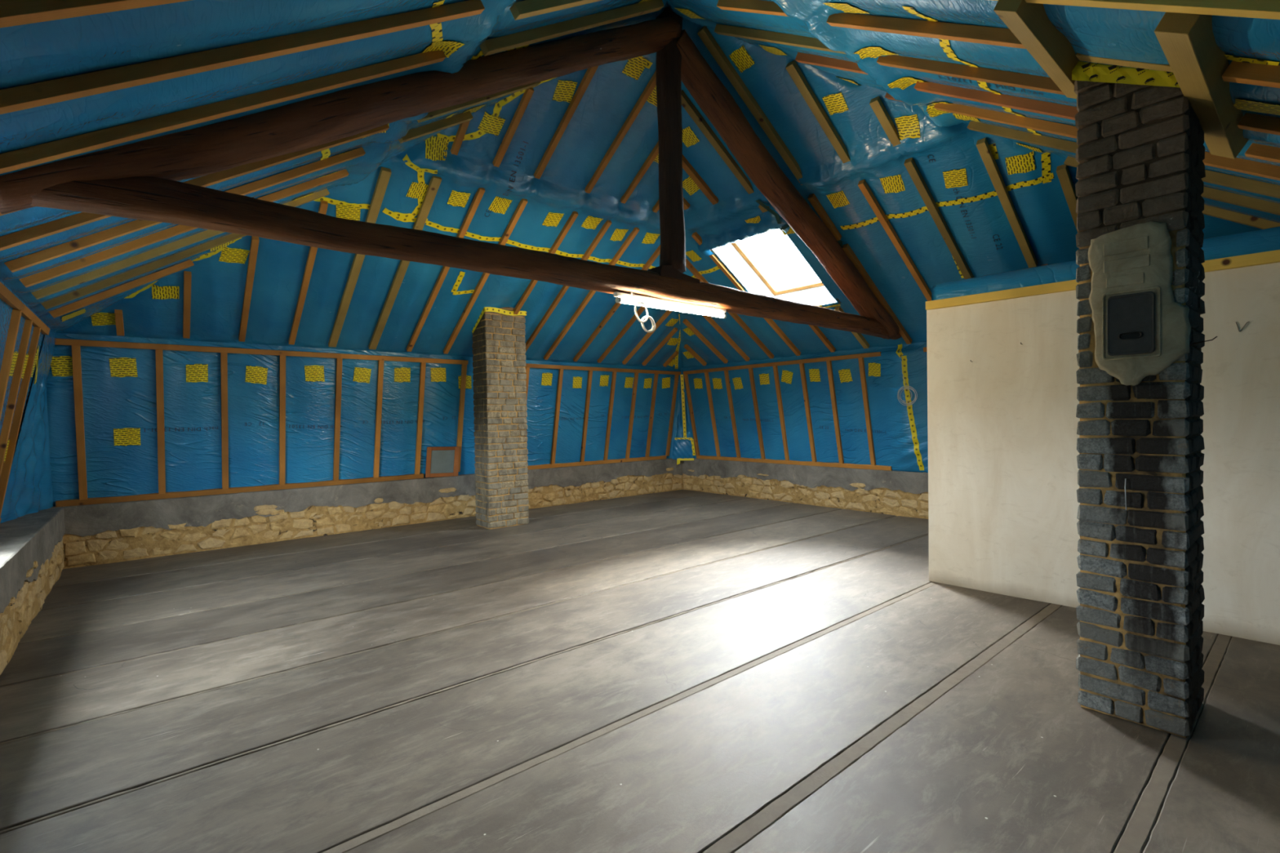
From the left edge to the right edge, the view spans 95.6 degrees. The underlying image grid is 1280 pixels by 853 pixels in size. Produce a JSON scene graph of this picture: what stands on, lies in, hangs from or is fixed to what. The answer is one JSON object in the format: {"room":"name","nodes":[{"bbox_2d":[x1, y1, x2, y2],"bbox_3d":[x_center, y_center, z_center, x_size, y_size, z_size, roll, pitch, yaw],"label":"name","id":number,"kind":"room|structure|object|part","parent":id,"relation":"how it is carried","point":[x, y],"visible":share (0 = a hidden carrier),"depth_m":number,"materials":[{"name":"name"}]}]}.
{"room":"building under construction","nodes":[
{"label":"building under construction","id":0,"kind":"room"},
{"bbox_2d":[0,280,65,675],"bbox_3d":[-3.122,0.293,2.168,0.641,2.479,10.279,-2,1,-40],"label":"wall","id":1,"kind":"structure","parent":0,"point":[32,531],"depth_m":4.79,"materials":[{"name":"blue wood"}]},
{"bbox_3d":[-2.695,-0.844,2.074,0.050,0.060,5.450,13,-8,-39],"label":"rail","id":2,"kind":"part","parent":1,"relation":"part of","materials":[{"name":"brown wood"}]},
{"bbox_3d":[-4.893,-0.853,4.681,0.050,0.060,1.370,13,-8,-39],"label":"rail","id":3,"kind":"part","parent":1,"relation":"part of","materials":[{"name":"brown wood"}]},
{"bbox_2d":[46,333,696,568],"bbox_3d":[-2.808,0.176,8.963,9.885,2.479,1.036,-2,1,-40],"label":"wall","id":4,"kind":"structure","parent":0,"point":[159,447],"depth_m":7.36,"materials":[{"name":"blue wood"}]},
{"bbox_2d":[144,426,217,431],"bbox_3d":[-5.234,0.033,6.635,0.661,0.048,0.028,-2,1,-40],"label":"print","id":5,"kind":"object","parent":4,"relation":"attached to","point":[146,428],"depth_m":6.63,"materials":[{"name":"blue plastic"}]},
{"bbox_3d":[-4.899,-0.885,6.663,2.660,0.060,0.050,-2,13,-40],"label":"rail","id":6,"kind":"part","parent":4,"relation":"part of","materials":[{"name":"brown wood"}]},
{"bbox_3d":[-4.656,0.768,7.310,3.830,0.060,0.050,-2,13,-40],"label":"rail","id":7,"kind":"part","parent":4,"relation":"part of","materials":[{"name":"brown wood"}]},
{"bbox_2d":[286,424,341,428],"bbox_3d":[-4.220,-0.001,7.494,0.662,0.063,0.031,-2,1,-40],"label":"print","id":8,"kind":"object","parent":4,"relation":"attached to","point":[288,426],"depth_m":7.49,"materials":[{"name":"blue plastic"}]},
{"bbox_2d":[382,420,424,423],"bbox_3d":[-3.377,-0.062,8.199,0.661,0.048,0.031,-2,1,-40],"label":"print","id":9,"kind":"object","parent":4,"relation":"attached to","point":[384,421],"depth_m":8.22,"materials":[{"name":"blue"}]},
{"bbox_3d":[-3.225,-0.935,8.075,1.720,0.060,0.050,-2,13,-40],"label":"rail","id":10,"kind":"part","parent":4,"relation":"part of","materials":[{"name":"brown wood"}]},
{"bbox_2d":[425,446,459,477],"bbox_3d":[-2.933,0.524,8.629,0.505,0.466,0.091,-2,1,-40],"label":"window","id":11,"kind":"structure","parent":4,"relation":"in","point":[441,461],"depth_m":8.62,"materials":[{"name":"brown wood"}]},
{"bbox_3d":[-2.957,0.720,8.641,0.355,0.055,0.035,1,7,-40],"label":"sash rail","id":12,"kind":"part","parent":11,"relation":"part of","materials":[{"name":"brown wood"}]},
{"bbox_3d":[-2.938,0.522,8.623,0.359,0.349,0.004,1,7,-40],"label":"pane","id":13,"kind":"part","parent":11,"relation":"part of","materials":[{"name":"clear glass"}]},
{"bbox_3d":[-2.921,0.326,8.607,0.355,0.050,0.035,1,7,-40],"label":"sash rail","id":14,"kind":"part","parent":11,"relation":"part of","materials":[{"name":"brown wood"}]},
{"bbox_3d":[-0.930,0.658,10.451,3.780,0.060,0.050,-2,13,-40],"label":"rail","id":15,"kind":"part","parent":4,"relation":"part of","materials":[{"name":"brown wood"}]},
{"bbox_3d":[-0.695,-1.009,10.208,3.900,0.060,0.050,-2,13,-40],"label":"rail","id":16,"kind":"part","parent":4,"relation":"part of","materials":[{"name":"brown wood"}]},
{"bbox_2d":[0,489,1279,852],"bbox_3d":[0.491,1.502,5.521,9.600,0.200,9.700,-2,1,-40],"label":"floor","id":17,"kind":"structure","parent":0,"point":[678,671],"depth_m":2.99,"materials":[{"name":"grey concrete"}]},
{"bbox_2d":[471,306,528,529],"bbox_3d":[-1.977,-0.210,8.208,0.654,3.210,0.486,-2,1,-40],"label":"brick chimney","id":18,"kind":"object","parent":17,"relation":"on","point":[499,344],"visible":0.94,"depth_m":8.04,"materials":[{"name":"beige brick"}]},
{"bbox_2d":[1071,61,1217,738],"bbox_3d":[2.496,-0.252,2.852,0.666,3.332,0.501,-2,1,-40],"label":"brick chimney","id":19,"kind":"object","parent":17,"relation":"on","point":[1140,151],"visible":0.94,"depth_m":2.74,"materials":[{"name":"grey brick"}]},
{"bbox_3d":[2.315,-0.481,2.734,0.036,0.284,0.174,-2,1,-40],"label":"soot door","id":20,"kind":"part","parent":19,"relation":"part of","materials":[{"name":"metal"}]},
{"bbox_2d":[0,0,1279,368],"bbox_3d":[0.274,-2.444,5.292,9.439,2.955,9.439,-2,1,-40],"label":"ceiling","id":21,"kind":"structure","parent":0,"point":[935,140],"depth_m":5.19,"materials":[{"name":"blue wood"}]},
{"bbox_2d":[0,6,901,339],"bbox_3d":[0.197,-2.358,5.130,8.620,2.624,0.294,-2,1,-40],"label":"roof truss","id":22,"kind":"object","parent":21,"relation":"attached to","point":[138,180],"visible":0.92,"depth_m":3.87,"materials":[{"name":"brown wood"}]},
{"bbox_2d":[613,291,726,318],"bbox_3d":[0.311,-1.089,5.178,1.340,0.120,0.059,-2,1,-40],"label":"lamp","id":23,"kind":"object","parent":22,"relation":"attached to","point":[619,295],"visible":0.94,"depth_m":5.11,"materials":[{"name":"white plastic"}]},
{"bbox_2d":[634,300,655,332],"bbox_3d":[0.040,-0.924,4.875,0.222,0.268,0.055,-2,1,-40],"label":"cable coil","id":24,"kind":"object","parent":23,"relation":"hanging from","point":[644,318],"visible":1,"depth_m":4.87,"materials":[{"name":"white plastic"}]},
{"bbox_3d":[0.277,-2.530,5.179,0.240,2.283,0.221,-2,1,-40],"label":"king post","id":25,"kind":"part","parent":22,"relation":"part of","materials":[{"name":"brown wood"}]},
{"bbox_2d":[502,141,528,195],"bbox_3d":[-1.369,-2.652,6.167,0.061,0.463,0.736,-2,1,-36],"label":"print","id":26,"kind":"object","parent":21,"relation":"attached to","point":[519,157],"depth_m":6.09,"materials":[{"name":"black paint"}]},
{"bbox_2d":[695,200,845,307],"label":"window","id":27,"kind":"structure","parent":21,"relation":"attached to","point":[725,246],"depth_m":8.11,"materials":[{"name":"white glass"}]},
{"bbox_3d":[1.626,-2.328,8.356,1.182,0.050,0.065,38,-23,-34],"label":"frame","id":28,"kind":"part","parent":27,"relation":"part of","materials":[{"name":"brown wood"}]},
{"bbox_3d":[2.349,-2.008,8.331,0.065,0.050,1.038,38,-23,-34],"label":"frame","id":29,"kind":"part","parent":27,"relation":"part of","materials":[{"name":"brown wood"}]},
{"bbox_2d":[952,186,975,238],"bbox_3d":[3.251,-2.158,5.817,0.650,0.408,0.052,-2,1,-45],"label":"print","id":30,"kind":"object","parent":21,"relation":"attached to","point":[962,208],"depth_m":5.83,"materials":[{"name":"black paint"}]},
{"bbox_2d":[937,75,1043,95],"bbox_3d":[2.255,-2.217,3.761,0.049,0.382,0.608,-2,1,-40],"label":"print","id":31,"kind":"object","parent":21,"relation":"attached to","point":[984,84],"depth_m":3.76,"materials":[{"name":"black paint"}]},
{"bbox_2d":[992,234,1002,249],"bbox_3d":[3.686,-1.901,5.975,0.183,0.115,0.056,-2,1,-45],"label":"print","id":32,"kind":"object","parent":21,"relation":"attached to","point":[997,238],"depth_m":5.98,"materials":[{"name":"black paint"}]},
{"bbox_2d":[680,342,928,519],"bbox_3d":[3.752,0.004,8.492,0.963,2.635,10.248,-2,1,-38],"label":"wall","id":33,"kind":"structure","parent":0,"point":[833,429],"depth_m":9.35,"materials":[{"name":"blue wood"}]},
{"bbox_3d":[2.160,-1.047,9.837,0.050,0.060,4.020,-16,11,-39],"label":"rail","id":34,"kind":"part","parent":33,"relation":"part of","materials":[{"name":"brown wood"}]},
{"bbox_3d":[2.431,0.612,10.091,0.050,0.060,3.990,-16,11,-39],"label":"rail","id":35,"kind":"part","parent":33,"relation":"part of","materials":[{"name":"brown wood"}]},
{"bbox_2d":[844,428,882,433],"bbox_3d":[3.402,0.070,8.762,0.035,0.075,0.663,-2,1,-39],"label":"print","id":36,"kind":"object","parent":33,"relation":"attached to","point":[846,430],"depth_m":8.79,"materials":[{"name":"blue"}]},
{"bbox_2d":[897,360,917,405],"bbox_3d":[3.685,-0.601,8.027,0.123,0.628,0.271,-2,1,-40],"label":"coil","id":37,"kind":"object","parent":33,"relation":"hanging from","point":[898,395],"visible":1,"depth_m":8.03,"materials":[{"name":"grey plastic"}]},
{"bbox_2d":[925,249,1279,645],"bbox_3d":[4.528,0.111,4.926,2.814,2.475,2.893,-2,1,-40],"label":"wall","id":38,"kind":"structure","parent":0,"point":[1003,504],"depth_m":4.48,"materials":[{"name":"beige paint"}]},
{"bbox_3d":[3.052,-1.062,4.566,0.045,0.072,1.516,-2,1,-44],"label":"head rail","id":39,"kind":"part","parent":38,"relation":"part of","materials":[{"name":"yellow wood"}]},
{"bbox_2d":[931,226,1279,300],"bbox_3d":[4.239,-1.209,4.745,1.988,0.172,2.837,-2,1,-44],"label":"film cover","id":40,"kind":"object","parent":38,"relation":"on","point":[1266,239],"visible":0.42,"depth_m":4.45,"materials":[{"name":"blue plastic"}]},
{"bbox_3d":[4.056,-1.060,3.526,0.045,0.072,1.368,-2,1,-44],"label":"head rail","id":41,"kind":"part","parent":38,"relation":"part of","materials":[{"name":"yellow wood"}]}
]}

